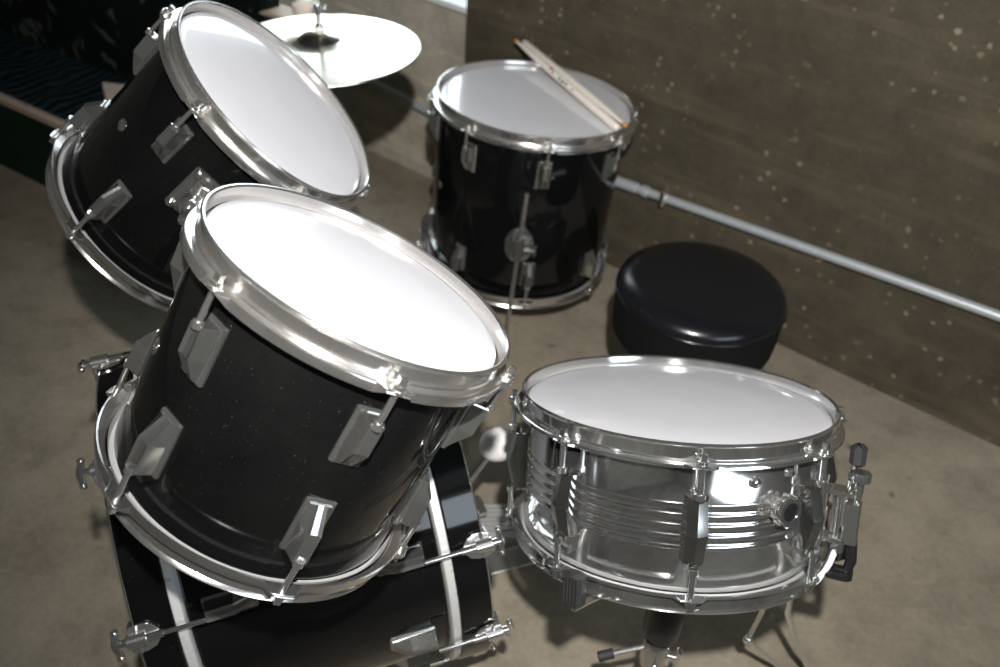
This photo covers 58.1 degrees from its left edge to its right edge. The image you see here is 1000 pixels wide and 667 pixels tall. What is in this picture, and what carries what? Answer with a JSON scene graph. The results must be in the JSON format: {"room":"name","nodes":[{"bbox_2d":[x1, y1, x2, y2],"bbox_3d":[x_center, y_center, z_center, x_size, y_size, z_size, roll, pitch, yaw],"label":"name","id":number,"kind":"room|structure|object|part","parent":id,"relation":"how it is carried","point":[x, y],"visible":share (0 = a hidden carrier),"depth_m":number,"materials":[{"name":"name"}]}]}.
{"room":"music rehearsal room","nodes":[
{"label":"music rehearsal room","id":0,"kind":"room"},
{"bbox_2d":[0,149,999,666],"bbox_3d":[-1.477,0.958,0.769,7.100,0.080,5.600,29,44,28],"label":"floor","id":1,"kind":"structure","parent":0,"point":[923,590],"depth_m":1.66,"materials":[{"name":"concrete"}]},
{"bbox_2d":[0,0,314,185],"bbox_3d":[-1.440,-0.860,2.535,2.256,0.600,0.354,24,42,23],"label":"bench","id":2,"kind":"object","parent":1,"relation":"on","point":[56,56],"visible":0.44,"depth_m":2.44,"materials":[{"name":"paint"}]},
{"bbox_3d":[-1.514,-0.820,2.601,2.110,0.018,0.283,24,42,23],"label":"seat","id":3,"kind":"part","parent":2,"relation":"part of","materials":[{"name":"blue fabric"}]},
{"bbox_2d":[102,82,123,99],"bbox_3d":[-1.024,-0.638,2.388,0.184,0.014,0.180,24,42,23],"label":"card","id":4,"kind":"object","parent":2,"relation":"on","point":[110,89],"visible":0.27,"depth_m":2.41,"materials":[{"name":"beige"}]},
{"bbox_3d":[-1.418,-1.036,2.598,2.110,0.400,0.060,24,42,23],"label":"panel","id":5,"kind":"part","parent":2,"relation":"part of","materials":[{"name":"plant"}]},
{"bbox_3d":[-0.436,-0.723,2.019,0.062,0.051,0.062,24,42,23],"label":"knob","id":6,"kind":"part","parent":2,"relation":"part of","materials":[{"name":"beige"}]},
{"bbox_2d":[75,351,513,666],"bbox_3d":[-0.283,0.249,1.282,0.490,0.577,0.730,-10,40,-17],"label":"bass drum","id":7,"kind":"object","parent":1,"relation":"on","point":[437,596],"visible":0.45,"depth_m":1.07,"materials":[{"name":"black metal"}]},
{"bbox_3d":[-0.420,0.145,1.003,0.100,0.010,0.039,-13,62,-14],"label":"key rod","id":8,"kind":"part","parent":7,"relation":"part of","materials":[{"name":"silver metal"}]},
{"bbox_3d":[-0.483,0.031,1.141,0.100,0.010,0.039,-13,21,-14],"label":"key rod","id":9,"kind":"part","parent":7,"relation":"part of","materials":[{"name":"silver metal"}]},
{"bbox_3d":[-0.371,0.327,0.979,0.100,0.039,0.010,-13,13,-14],"label":"key rod","id":10,"kind":"part","parent":7,"relation":"part of","materials":[{"name":"silver metal"}]},
{"bbox_2d":[178,205,214,224],"bbox_3d":[-0.300,-0.063,1.092,0.129,0.229,0.191,-16,42,-24],"label":"holder","id":11,"kind":"object","parent":7,"relation":"attached to","point":[186,209],"visible":0.07,"depth_m":1.07,"materials":[{"name":"silver metal"}]},
{"bbox_2d":[45,0,371,311],"bbox_3d":[-0.402,-0.232,1.262,0.440,0.441,0.360,1,38,-4],"label":"tom drum","id":12,"kind":"object","parent":11,"relation":"attached to","point":[213,99],"visible":0.77,"depth_m":1.16,"materials":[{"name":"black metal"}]},
{"bbox_3d":[-0.600,-0.278,1.232,0.052,0.014,0.014,-36,30,23],"label":"tension rod","id":13,"kind":"part","parent":12,"relation":"part of","materials":[{"name":"silver metal"}]},
{"bbox_3d":[-0.539,-0.138,1.154,0.014,0.052,0.014,54,23,0],"label":"tension rod","id":14,"kind":"part","parent":12,"relation":"part of","materials":[{"name":"silver metal"}]},
{"bbox_3d":[-0.432,-0.399,1.147,0.052,0.014,0.014,-36,30,23],"label":"tension rod","id":15,"kind":"part","parent":12,"relation":"part of","materials":[{"name":"silver metal"}]},
{"bbox_3d":[-0.372,-0.259,1.069,0.014,0.052,0.014,54,23,0],"label":"tension rod","id":16,"kind":"part","parent":12,"relation":"part of","materials":[{"name":"silver metal"}]},
{"bbox_3d":[-0.206,-0.198,1.307,0.052,0.014,0.014,-36,30,23],"label":"tension rod","id":17,"kind":"part","parent":12,"relation":"part of","materials":[{"name":"silver metal"}]},
{"bbox_2d":[94,183,515,605],"bbox_3d":[-0.191,0.048,0.875,0.397,0.382,0.345,-16,43,-24],"label":"tom drum","id":18,"kind":"object","parent":11,"relation":"attached to","point":[280,429],"visible":1,"depth_m":0.77,"materials":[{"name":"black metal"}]},
{"bbox_3d":[-0.324,0.133,0.767,0.014,0.052,0.014,41,21,25],"label":"tension rod","id":19,"kind":"part","parent":18,"relation":"part of","materials":[{"name":"silver metal"}]},
{"bbox_3d":[-0.377,0.048,0.895,0.014,0.052,0.014,30,19,-3],"label":"tension rod","id":20,"kind":"part","parent":18,"relation":"part of","materials":[{"name":"silver metal"}]},
{"bbox_3d":[-0.281,-0.111,0.830,0.014,0.052,0.014,30,19,-3],"label":"tension rod","id":21,"kind":"part","parent":18,"relation":"part of","materials":[{"name":"silver metal"}]},
{"bbox_3d":[-0.227,-0.026,0.702,0.014,0.052,0.014,41,21,25],"label":"tension rod","id":22,"kind":"part","parent":18,"relation":"part of","materials":[{"name":"silver metal"}]},
{"bbox_3d":[-0.183,0.214,0.777,0.014,0.052,0.014,19,23,-31],"label":"tension rod","id":23,"kind":"part","parent":18,"relation":"part of","materials":[{"name":"silver metal"}]},
{"bbox_3d":[-0.087,0.055,0.711,0.014,0.052,0.014,19,23,-31],"label":"tension rod","id":24,"kind":"part","parent":18,"relation":"part of","materials":[{"name":"silver metal"}]},
{"bbox_3d":[-0.096,0.211,0.914,0.014,0.052,0.014,30,19,-3],"label":"tension rod","id":25,"kind":"part","parent":18,"relation":"part of","materials":[{"name":"silver metal"}]},
{"bbox_3d":[0.000,0.052,0.849,0.014,0.052,0.014,30,19,-3],"label":"tension rod","id":26,"kind":"part","parent":18,"relation":"part of","materials":[{"name":"silver metal"}]},
{"bbox_3d":[-0.054,0.467,1.310,0.100,0.010,0.039,-13,-2,-14],"label":"key rod","id":27,"kind":"part","parent":7,"relation":"part of","materials":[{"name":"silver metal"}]},
{"bbox_3d":[-0.041,0.257,1.066,0.100,0.039,0.010,-13,15,-14],"label":"key rod","id":28,"kind":"part","parent":7,"relation":"part of","materials":[{"name":"silver metal"}]},
{"bbox_3d":[-0.029,0.386,1.140,0.100,0.039,0.010,-13,47,-14],"label":"key rod","id":29,"kind":"part","parent":7,"relation":"part of","materials":[{"name":"silver metal"}]},
{"bbox_2d":[260,0,420,87],"bbox_3d":[-0.322,-0.383,1.710,0.382,1.001,0.357,32,46,31],"label":"cymbal","id":30,"kind":"object","parent":1,"relation":"on","point":[342,49],"visible":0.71,"depth_m":1.59,"materials":[{"name":"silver metal"}]},
{"bbox_2d":[470,427,534,575],"bbox_3d":[0.022,0.265,1.461,0.400,0.326,0.129,-10,40,-17],"label":"drum pedal","id":31,"kind":"object","parent":1,"relation":"on","point":[494,444],"visible":0.29,"depth_m":1.50,"materials":[{"name":"silver metal"}]},
{"bbox_3d":[-0.036,0.214,1.382,0.065,0.099,0.007,-10,40,-17],"label":"beater rod","id":32,"kind":"part","parent":31,"relation":"part of","materials":[{"name":"silver metal"}]},
{"bbox_3d":[0.015,0.317,1.531,0.200,0.011,0.072,6,34,-28],"label":"footboard","id":33,"kind":"part","parent":31,"relation":"part of","materials":[{"name":"grey metal"}]},
{"bbox_3d":[0.027,0.389,1.564,0.290,0.006,0.046,-10,40,-17],"label":"plate","id":34,"kind":"part","parent":31,"relation":"part of","materials":[{"name":"silver metal"}]},
{"bbox_2d":[417,59,638,334],"bbox_3d":[0.051,-0.307,2.053,0.471,0.531,0.457,-18,43,-26],"label":"floor tom","id":35,"kind":"object","parent":1,"relation":"on","point":[524,173],"depth_m":1.88,"materials":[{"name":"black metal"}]},
{"bbox_3d":[-0.183,-0.215,2.078,0.014,0.052,0.014,2,36,-8],"label":"tension rod","id":36,"kind":"part","parent":35,"relation":"part of","materials":[{"name":"silver metal"}]},
{"bbox_3d":[-0.144,-0.482,1.882,0.014,0.052,0.014,2,36,-8],"label":"tension rod","id":37,"kind":"part","parent":35,"relation":"part of","materials":[{"name":"silver metal"}]},
{"bbox_3d":[-0.066,-0.386,1.768,0.014,0.052,0.014,30,41,27],"label":"tension rod","id":38,"kind":"part","parent":35,"relation":"part of","materials":[{"name":"silver metal"}]},
{"bbox_3d":[0.031,-0.118,1.881,0.010,0.377,0.040,7,36,-2],"label":"leg","id":39,"kind":"part","parent":35,"relation":"part of","materials":[{"name":"silver metal"}]},
{"bbox_3d":[0.055,-0.075,1.935,0.014,0.052,0.014,2,36,-8],"label":"tension rod","id":40,"kind":"part","parent":35,"relation":"part of","materials":[{"name":"silver metal"}]},
{"bbox_3d":[0.094,-0.342,1.740,0.014,0.052,0.014,2,36,-8],"label":"tension rod","id":41,"kind":"part","parent":35,"relation":"part of","materials":[{"name":"silver metal"}]},
{"bbox_2d":[514,39,619,130],"bbox_3d":[0.136,-0.548,1.960,0.016,0.029,0.457,-14,42,-22],"label":"drumstick","id":42,"kind":"object","parent":35,"relation":"on","point":[558,77],"visible":1,"depth_m":1.92,"materials":[{"name":"brown wood"}]},
{"bbox_2d":[522,40,627,127],"bbox_3d":[0.155,-0.550,1.961,0.016,0.017,0.453,-15,43,-22],"label":"drumstick","id":43,"kind":"object","parent":35,"relation":"on","point":[580,87],"visible":0.91,"depth_m":1.94,"materials":[{"name":"brown wood"}]},
{"bbox_3d":[0.202,-0.108,2.009,0.014,0.052,0.014,30,41,27],"label":"tension rod","id":44,"kind":"part","parent":35,"relation":"part of","materials":[{"name":"silver metal"}]},
{"bbox_3d":[0.241,-0.374,1.813,0.014,0.052,0.014,30,41,27],"label":"tension rod","id":45,"kind":"part","parent":35,"relation":"part of","materials":[{"name":"silver metal"}]},
{"bbox_2d":[612,241,787,368],"bbox_3d":[0.355,0.030,1.748,0.384,0.387,0.375,4,38,0],"label":"stool","id":46,"kind":"object","parent":1,"relation":"on","point":[688,299],"visible":0.76,"depth_m":1.56,"materials":[{"name":"black leather"}]},
{"bbox_3d":[0.360,-0.038,1.653,0.304,0.090,0.304,4,38,0],"label":"seat","id":47,"kind":"part","parent":46,"relation":"part of","materials":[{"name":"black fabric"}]},
{"bbox_2d":[562,527,844,666],"bbox_3d":[0.215,0.374,1.215,0.408,0.489,0.549,29,44,28],"label":"stand","id":48,"kind":"object","parent":1,"relation":"on","point":[661,630],"visible":0.55,"depth_m":1.18,"materials":[{"name":"silver metal"}]},
{"bbox_3d":[0.141,0.284,1.050,0.016,0.115,0.192,33,46,32],"label":"basket arm","id":49,"kind":"part","parent":48,"relation":"part of","materials":[{"name":"silver metal"}]},
{"bbox_3d":[0.175,0.426,1.215,0.051,0.015,0.008,-4,39,-11],"label":"tilt lever","id":50,"kind":"part","parent":48,"relation":"part of","materials":[{"name":"silver metal"}]},
{"bbox_2d":[504,355,871,614],"bbox_3d":[0.210,0.163,1.109,0.401,0.332,0.419,-8,40,-15],"label":"snare drum","id":51,"kind":"object","parent":48,"relation":"on","point":[680,485],"visible":0.98,"depth_m":0.97,"materials":[{"name":"silver metal"}]},
{"bbox_3d":[0.013,0.215,1.131,0.014,0.050,0.014,3,13,2],"label":"tension rod","id":52,"kind":"part","parent":51,"relation":"part of","materials":[{"name":"silver metal"}]},
{"bbox_3d":[0.018,0.093,1.103,0.014,0.050,0.014,3,13,2],"label":"tension rod","id":53,"kind":"part","parent":51,"relation":"part of","materials":[{"name":"silver metal"}]},
{"bbox_3d":[0.063,0.247,0.993,0.014,0.050,0.014,-9,17,-41],"label":"tension rod","id":54,"kind":"part","parent":51,"relation":"part of","materials":[{"name":"silver metal"}]},
{"bbox_3d":[0.068,0.126,0.966,0.014,0.050,0.014,-9,17,-41],"label":"tension rod","id":55,"kind":"part","parent":51,"relation":"part of","materials":[{"name":"silver metal"}]},
{"bbox_3d":[0.198,0.266,0.932,0.014,0.050,0.014,3,13,2],"label":"tension rod","id":56,"kind":"part","parent":51,"relation":"part of","materials":[{"name":"silver metal"}]},
{"bbox_3d":[0.203,0.144,0.905,0.014,0.050,0.014,3,13,2],"label":"tension rod","id":57,"kind":"part","parent":51,"relation":"part of","materials":[{"name":"silver metal"}]},
{"bbox_3d":[0.296,0.183,0.943,0.033,0.033,0.024,-4,14,-27],"label":"damper knob","id":58,"kind":"part","parent":51,"relation":"part of","materials":[{"name":"silver metal"}]},
{"bbox_3d":[0.339,0.261,0.982,0.014,0.050,0.014,-9,17,-41],"label":"tension rod","id":59,"kind":"part","parent":51,"relation":"part of","materials":[{"name":"silver metal"}]},
{"bbox_3d":[0.344,0.139,0.955,0.014,0.050,0.014,-9,17,-41],"label":"tension rod","id":60,"kind":"part","parent":51,"relation":"part of","materials":[{"name":"silver metal"}]},
{"bbox_3d":[0.374,0.270,1.043,0.032,0.062,0.013,8,14,24],"label":"snare cord","id":61,"kind":"part","parent":51,"relation":"part of","materials":[{"name":"white fabric"}]},
{"bbox_3d":[0.403,0.233,1.114,0.014,0.050,0.014,3,13,2],"label":"tension rod","id":62,"kind":"part","parent":51,"relation":"part of","materials":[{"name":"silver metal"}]},
{"bbox_3d":[0.408,0.112,1.087,0.014,0.050,0.014,3,13,2],"label":"tension rod","id":63,"kind":"part","parent":51,"relation":"part of","materials":[{"name":"silver metal"}]},
{"bbox_3d":[0.404,0.158,1.028,0.011,0.049,0.009,8,14,24],"label":"lever","id":64,"kind":"part","parent":51,"relation":"part of","materials":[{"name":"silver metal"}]},
{"bbox_3d":[0.406,0.174,1.018,0.025,0.037,0.025,8,14,24],"label":"tension knob","id":65,"kind":"part","parent":51,"relation":"part of","materials":[{"name":"metal"}]},
{"bbox_3d":[0.347,0.420,1.303,0.309,0.305,0.070,-7,39,-14],"label":"leg","id":66,"kind":"part","parent":48,"relation":"part of","materials":[{"name":"silver metal"}]},
{"bbox_2d":[279,0,999,446],"bbox_3d":[0.294,-1.252,1.702,6.700,2.550,0.200,29,44,28],"label":"wall","id":67,"kind":"structure","parent":0,"point":[865,131],"depth_m":1.87,"materials":[{"name":"concrete"}]},
{"bbox_2d":[426,0,466,13],"bbox_3d":[-0.434,-1.512,2.238,1.150,1.090,0.200,29,44,28],"label":"window","id":68,"kind":"structure","parent":67,"relation":"in","point":[457,5],"depth_m":2.26,"materials":[{"name":"white paint"}]},
{"bbox_2d":[366,80,999,321],"bbox_3d":[0.009,-0.535,2.312,3.500,0.123,0.032,29,44,28],"label":"conduit pipe","id":69,"kind":"object","parent":67,"relation":"attached to","point":[663,197],"visible":0.67,"depth_m":1.94,"materials":[{"name":"silver metal"}]}
]}

